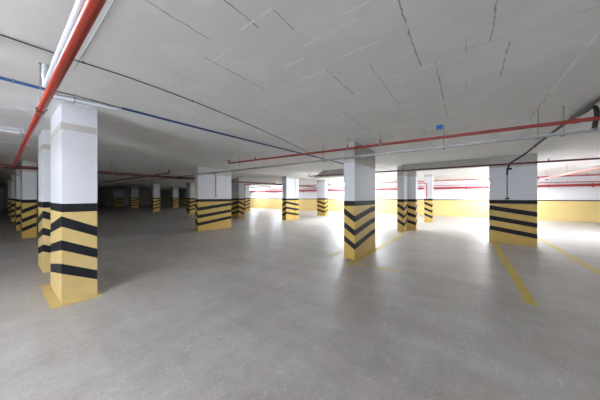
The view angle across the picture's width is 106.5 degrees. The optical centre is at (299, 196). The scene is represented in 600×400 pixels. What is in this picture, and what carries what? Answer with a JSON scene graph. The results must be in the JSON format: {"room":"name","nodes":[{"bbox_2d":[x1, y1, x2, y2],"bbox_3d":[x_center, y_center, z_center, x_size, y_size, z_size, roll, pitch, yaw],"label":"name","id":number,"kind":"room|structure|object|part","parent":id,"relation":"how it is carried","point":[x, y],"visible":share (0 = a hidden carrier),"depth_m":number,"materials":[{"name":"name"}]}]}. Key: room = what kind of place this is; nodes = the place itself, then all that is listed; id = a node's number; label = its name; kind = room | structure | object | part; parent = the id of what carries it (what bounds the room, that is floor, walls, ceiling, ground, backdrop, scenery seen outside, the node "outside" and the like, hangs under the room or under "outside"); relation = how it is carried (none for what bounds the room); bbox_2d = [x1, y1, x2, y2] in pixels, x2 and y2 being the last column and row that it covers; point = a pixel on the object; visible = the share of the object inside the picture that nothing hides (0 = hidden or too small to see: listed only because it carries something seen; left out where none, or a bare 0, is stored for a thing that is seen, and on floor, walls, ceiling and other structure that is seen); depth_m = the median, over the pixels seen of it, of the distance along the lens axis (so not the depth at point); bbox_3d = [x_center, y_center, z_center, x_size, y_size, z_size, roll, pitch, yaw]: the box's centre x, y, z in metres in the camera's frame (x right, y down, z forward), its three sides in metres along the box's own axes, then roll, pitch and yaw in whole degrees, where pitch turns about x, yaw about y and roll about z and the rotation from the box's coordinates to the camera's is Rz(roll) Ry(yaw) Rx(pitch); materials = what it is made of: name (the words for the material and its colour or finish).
{"room":"parking garage","nodes":[
{"label":"parking garage","id":0,"kind":"room"},
{"bbox_2d":[0,187,170,208],"bbox_3d":[-34.924,0.210,33.740,0.300,3.080,29.200,0,0,37],"label":"wall","id":1,"kind":"structure","parent":0,"point":[104,196],"depth_m":39.07,"materials":[{"name":"white paint"}]},
{"bbox_2d":[0,204,599,399],"bbox_3d":[-11.420,1.625,16.498,58.000,0.250,28.900,0,0,37],"label":"floor","id":2,"kind":"structure","parent":0,"point":[257,307],"depth_m":2.91,"materials":[{"name":"concrete"}]},
{"bbox_2d":[8,180,10,215],"bbox_3d":[-23.294,0.085,18.113,1.000,2.830,0.410,0,0,37],"label":"support column","id":3,"kind":"structure","parent":2,"relation":"on","point":[9,181],"depth_m":17.71,"materials":[{"name":"yellow paint"}]},
{"bbox_2d":[11,175,14,221],"bbox_3d":[-17.591,0.085,13.884,1.000,2.830,0.410,0,0,37],"label":"support column","id":4,"kind":"structure","parent":2,"relation":"on","point":[12,176],"depth_m":13.48,"materials":[{"name":"yellow paint"}]},
{"bbox_2d":[15,169,19,230],"bbox_3d":[-12.843,0.085,10.382,1.000,2.830,0.420,0,0,37],"label":"support column","id":5,"kind":"structure","parent":2,"relation":"on","point":[17,171],"depth_m":9.97,"materials":[{"name":"yellow paint"}]},
{"bbox_2d":[20,160,36,237],"bbox_3d":[-10.350,0.085,8.540,1.000,2.830,0.350,0,0,37],"label":"support column","id":6,"kind":"structure","parent":2,"relation":"on","point":[28,178],"depth_m":8.26,"materials":[{"name":"yellow paint"}]},
{"bbox_2d":[38,130,49,272],"bbox_3d":[-5.316,0.085,4.844,0.902,2.830,0.402,0,0,37],"label":"support column","id":7,"kind":"structure","parent":2,"relation":"on","point":[44,137],"depth_m":4.47,"materials":[{"name":"yellow paint"}]},
{"bbox_2d":[40,102,102,309],"bbox_3d":[-3.705,0.086,3.600,1.360,2.831,0.530,0,0,37],"label":"support column","id":8,"kind":"structure","parent":2,"relation":"on","point":[73,128],"depth_m":3.29,"materials":[{"name":"yellow paint"}]},
{"bbox_2d":[112,188,122,206],"bbox_3d":[-28.854,0.085,35.463,0.600,2.830,1.200,0,0,37],"label":"support column","id":9,"kind":"structure","parent":2,"relation":"on","point":[117,194],"depth_m":35.20,"materials":[{"name":"yellow paint"}]},
{"bbox_2d":[129,187,138,207],"bbox_3d":[-22.889,0.085,30.916,0.600,2.830,0.900,0,0,37],"label":"support column","id":10,"kind":"structure","parent":2,"relation":"on","point":[133,191],"depth_m":30.71,"materials":[{"name":"yellow paint"}]},
{"bbox_2d":[152,184,159,211],"bbox_3d":[-14.923,0.085,23.191,0.400,2.830,0.640,0,0,37],"label":"support column","id":11,"kind":"structure","parent":2,"relation":"on","point":[155,187],"depth_m":22.98,"materials":[{"name":"yellow paint"}]},
{"bbox_2d":[171,187,178,207],"bbox_3d":[-17.279,0.085,30.926,0.600,2.830,0.700,0,0,37],"label":"support column","id":12,"kind":"structure","parent":2,"relation":"on","point":[174,190],"depth_m":30.74,"materials":[{"name":"yellow paint"}]},
{"bbox_2d":[186,182,194,213],"bbox_3d":[-10.033,0.085,20.636,0.700,2.830,0.600,0,0,37],"label":"support column","id":13,"kind":"structure","parent":2,"relation":"on","point":[190,186],"depth_m":20.39,"materials":[{"name":"yellow paint"}]},
{"bbox_2d":[195,167,230,230],"bbox_3d":[-4.029,0.085,10.550,0.240,2.830,1.750,0,0,37],"label":"support column","id":14,"kind":"structure","parent":2,"relation":"on","point":[212,212],"depth_m":10.34,"materials":[{"name":"yellow paint"}]},
{"bbox_2d":[231,178,243,217],"bbox_3d":[-4.472,0.085,16.089,0.850,2.830,0.480,0,0,37],"label":"support column","id":15,"kind":"structure","parent":2,"relation":"on","point":[237,189],"depth_m":15.86,"materials":[{"name":"yellow paint"}]},
{"bbox_2d":[244,185,249,210],"bbox_3d":[-5.754,0.085,23.719,0.700,2.830,0.650,0,0,37],"label":"support column","id":16,"kind":"structure","parent":2,"relation":"on","point":[246,187],"depth_m":23.42,"materials":[{"name":"yellow paint"}]},
{"bbox_2d":[282,176,298,220],"bbox_3d":[-0.606,0.085,14.922,0.350,2.830,1.350,0,0,37],"label":"support column","id":17,"kind":"structure","parent":2,"relation":"on","point":[290,185],"depth_m":14.61,"materials":[{"name":"yellow paint"}]},
{"bbox_2d":[317,180,327,215],"bbox_3d":[1.816,0.085,18.105,0.750,2.830,0.450,0,0,37],"label":"support column","id":18,"kind":"structure","parent":2,"relation":"on","point":[322,185],"depth_m":17.90,"materials":[{"name":"yellow paint"}]},
{"bbox_2d":[328,251,342,255],"bbox_3d":[0.960,1.499,5.961,0.120,0.004,0.680,0,0,37],"label":"parking line","id":19,"kind":"object","parent":2,"relation":"on","point":[337,252],"visible":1,"depth_m":5.94,"materials":[{"name":"yellow paint"}]},
{"bbox_2d":[344,141,374,259],"bbox_3d":[1.659,0.085,6.065,0.280,2.830,1.560,0,0,37],"label":"support column","id":20,"kind":"structure","parent":2,"relation":"on","point":[359,173],"depth_m":5.55,"materials":[{"name":"yellow paint"}]},
{"bbox_2d":[347,233,405,264],"bbox_3d":[2.695,1.499,7.102,0.130,0.004,5.380,0,0,37],"label":"parking line","id":21,"kind":"object","parent":2,"relation":"on","point":[355,261],"visible":1,"depth_m":6.15,"materials":[{"name":"yellow paint"}]},
{"bbox_2d":[357,263,398,271],"bbox_3d":[1.640,1.499,4.772,0.850,0.004,0.140,0,0,37],"label":"parking line","id":22,"kind":"object","parent":2,"relation":"on","point":[361,264],"visible":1,"depth_m":4.76,"materials":[{"name":"yellow paint"}]},
{"bbox_2d":[397,166,416,231],"bbox_3d":[4.822,0.085,10.037,0.610,2.830,1.130,0,0,37],"label":"support column","id":23,"kind":"structure","parent":2,"relation":"on","point":[406,181],"depth_m":9.97,"materials":[{"name":"yellow paint"}]},
{"bbox_2d":[424,174,432,222],"bbox_3d":[7.690,0.085,13.376,0.420,2.830,0.450,0,0,37],"label":"support column","id":24,"kind":"structure","parent":2,"relation":"on","point":[428,202],"depth_m":13.19,"materials":[{"name":"yellow paint"}]},
{"bbox_2d":[489,153,536,246],"bbox_3d":[6.830,0.085,7.229,1.100,2.830,0.350,0,0,37],"label":"support column","id":25,"kind":"structure","parent":2,"relation":"on","point":[513,220],"depth_m":7.08,"materials":[{"name":"yellow paint"}]},
{"bbox_2d":[491,242,537,305],"bbox_3d":[4.796,1.499,5.233,0.130,0.004,5.280,0,0,37],"label":"parking line","id":26,"kind":"object","parent":2,"relation":"on","point":[525,294],"visible":1,"depth_m":4.07,"materials":[{"name":"yellow paint"}]},
{"bbox_2d":[537,238,599,274],"bbox_3d":[6.498,1.499,5.204,0.120,0.004,7.100,0,0,37],"label":"parking line","id":27,"kind":"object","parent":2,"relation":"on","point":[593,269],"visible":1,"depth_m":5.45,"materials":[{"name":"yellow paint"}]},
{"bbox_2d":[0,0,599,189],"bbox_3d":[-11.420,-1.480,16.498,58.600,0.300,29.500,0,0,37],"label":"ceiling","id":28,"kind":"structure","parent":0,"point":[309,75],"depth_m":2.56,"materials":[{"name":"paint"}]},
{"bbox_2d":[0,126,24,134],"bbox_3d":[-5.931,-1.286,3.838,0.100,0.088,1.540,0,0,37],"label":"strip light","id":29,"kind":"object","parent":28,"relation":"attached to","point":[2,128],"visible":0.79,"depth_m":4.30,"materials":[{"name":"white plastic"}]},
{"bbox_2d":[0,107,26,112],"bbox_3d":[-5.231,-1.319,2.179,0.030,0.027,3.270,0,0,37],"label":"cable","id":30,"kind":"object","parent":28,"relation":"attached to","point":[0,107],"visible":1,"depth_m":3.39,"materials":[{"name":"white plastic"}]},
{"bbox_2d":[12,0,106,166],"bbox_3d":[-1.458,-1.073,1.392,16.000,0.521,0.076,0,0,37],"label":"pipe","id":31,"kind":"object","parent":28,"relation":"hanging from","point":[90,10],"visible":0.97,"depth_m":1.33,"materials":[{"name":"red metal"}]},
{"bbox_2d":[41,0,84,87],"bbox_3d":[1.189,-1.198,-0.551,9.433,0.271,0.118,0,0,37],"label":"pipe","id":32,"kind":"object","parent":28,"relation":"hanging from","point":[47,70],"visible":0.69,"depth_m":1.59,"materials":[{"name":"white plastic"}]},
{"bbox_2d":[41,71,46,77],"bbox_3d":[-2.558,-1.220,2.258,0.066,0.060,0.068,0,0,37],"label":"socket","id":33,"kind":"object","parent":32,"relation":"attached to","point":[43,73],"depth_m":2.23,"materials":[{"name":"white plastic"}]},
{"bbox_2d":[53,94,117,111],"bbox_3d":[-2.928,-1.296,3.076,0.667,0.077,0.081,0,0,-42],"label":"conduit sleeve","id":34,"kind":"object","parent":28,"relation":"attached to","point":[59,97],"visible":0.82,"depth_m":3.04,"materials":[{"name":"white plastic"}]},
{"bbox_2d":[73,0,114,69],"bbox_3d":[0.159,-1.329,0.467,6.300,0.007,0.006,0,0,37],"label":"cable trunking","id":35,"kind":"object","parent":28,"relation":"attached to","point":[114,0],"visible":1,"depth_m":1.80,"materials":[{"name":"white plastic"}]},
{"bbox_2d":[102,170,169,182],"bbox_3d":[-10.442,-1.198,13.594,11.030,0.269,0.070,0,0,37],"label":"pipe","id":36,"kind":"object","parent":28,"relation":"hanging from","point":[168,170],"visible":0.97,"depth_m":13.12,"materials":[{"name":"grey metal"}]},
{"bbox_2d":[0,34,328,162],"bbox_3d":[-1.225,-1.321,4.059,0.560,0.023,11.072,0,0,30],"label":"cable","id":37,"kind":"object","parent":28,"relation":"attached to","point":[82,62],"visible":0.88,"depth_m":2.49,"materials":[{"name":"grey metal"}]},
{"bbox_2d":[0,159,331,188],"bbox_3d":[-4.258,-1.053,11.063,0.220,0.560,24.500,0,0,37],"label":"pipe","id":38,"kind":"object","parent":28,"relation":"hanging from","point":[7,166],"visible":0.65,"depth_m":8.50,"materials":[{"name":"red metal"}]},
{"bbox_2d":[0,77,343,163],"bbox_3d":[-1.320,-1.312,4.964,0.128,0.043,12.404,0,0,38],"label":"cable","id":39,"kind":"object","parent":28,"relation":"attached to","point":[13,81],"visible":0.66,"depth_m":3.60,"materials":[{"name":"blue plastic"}]},
{"bbox_2d":[313,169,343,177],"bbox_3d":[2.036,-1.165,10.846,3.050,0.330,0.450,0,0,37],"label":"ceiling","id":40,"kind":"structure","parent":28,"relation":"attached to","point":[336,171],"depth_m":10.94,"materials":[{"name":"concrete"}]},
{"bbox_2d":[98,105,599,185],"bbox_3d":[-3.507,-1.107,8.701,32.000,0.449,0.180,0,0,37],"label":"cable tray","id":41,"kind":"object","parent":28,"relation":"hanging from","point":[561,134],"visible":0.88,"depth_m":4.13,"materials":[{"name":"metal"}]},
{"bbox_3d":[3.626,-1.107,3.412,0.040,0.449,0.180,0,0,37],"label":"hanger rod","id":42,"kind":"part","parent":41,"relation":"part of","materials":[{"name":"grey metal"}]},
{"bbox_3d":[3.834,-1.107,3.257,0.040,0.449,0.180,0,0,37],"label":"hanger rod","id":43,"kind":"part","parent":41,"relation":"part of","materials":[{"name":"grey metal"}]},
{"bbox_2d":[228,116,599,163],"bbox_3d":[3.387,-1.121,3.340,14.537,0.424,0.064,0,0,37],"label":"pipe","id":44,"kind":"object","parent":28,"relation":"hanging from","point":[578,120],"visible":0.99,"depth_m":3.91,"materials":[{"name":"metal"}]},
{"bbox_2d":[250,173,599,187],"bbox_3d":[5.114,-1.228,19.488,33.000,0.211,0.074,0,0,37],"label":"pipe","id":45,"kind":"object","parent":28,"relation":"hanging from","point":[587,173],"visible":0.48,"depth_m":15.47,"materials":[{"name":"red metal"}]},
{"bbox_2d":[436,124,442,129],"bbox_3d":[2.601,-1.298,4.171,0.108,0.065,0.108,0,0,37],"label":"junction box","id":46,"kind":"object","parent":28,"relation":"attached to","point":[438,127],"visible":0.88,"depth_m":4.14,"materials":[{"name":"blue plastic"}]},
{"bbox_2d":[401,158,488,171],"bbox_3d":[5.421,-1.200,8.554,2.800,0.260,0.500,0,0,37],"label":"ceiling beam","id":47,"kind":"structure","parent":28,"relation":"attached to","point":[479,161],"depth_m":8.28,"materials":[{"name":"concrete"}]},
{"bbox_2d":[309,157,599,176],"bbox_3d":[6.231,-1.149,7.082,14.426,0.369,0.062,0,0,37],"label":"pipe","id":48,"kind":"object","parent":28,"relation":"hanging from","point":[599,157],"visible":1,"depth_m":7.25,"materials":[{"name":"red metal"}]},
{"bbox_2d":[505,96,599,198],"bbox_3d":[3.728,-0.629,2.660,0.398,1.408,10.711,0,0,34],"label":"pipe","id":49,"kind":"object","parent":28,"relation":"hanging from","point":[591,105],"visible":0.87,"depth_m":3.41,"materials":[{"name":"grey metal"}]},
{"bbox_2d":[537,166,599,180],"bbox_3d":[11.127,-1.089,9.240,0.288,0.488,9.400,0,0,37],"label":"pipe","id":50,"kind":"object","parent":28,"relation":"hanging from","point":[596,167],"visible":0.95,"depth_m":8.81,"materials":[{"name":"white metal"}]},
{"bbox_2d":[179,175,599,222],"bbox_3d":[-2.724,0.210,28.226,58.600,3.080,0.300,0,0,37],"label":"wall","id":51,"kind":"structure","parent":0,"point":[575,203],"depth_m":16.81,"materials":[{"name":"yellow paint"}]},
{"bbox_2d":[250,183,599,192],"bbox_3d":[0.281,-0.700,25.647,49.900,0.240,0.269,0,0,37],"label":"pipe","id":52,"kind":"object","parent":51,"relation":"attached to","point":[592,184],"visible":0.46,"depth_m":16.64,"materials":[{"name":"red metal"}]},
{"bbox_2d":[250,181,599,190],"bbox_3d":[0.331,-0.905,25.713,49.900,0.070,0.104,0,0,37],"label":"pipe","id":53,"kind":"object","parent":51,"relation":"attached to","point":[579,181],"visible":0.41,"depth_m":16.06,"materials":[{"name":"red metal"}]}
]}

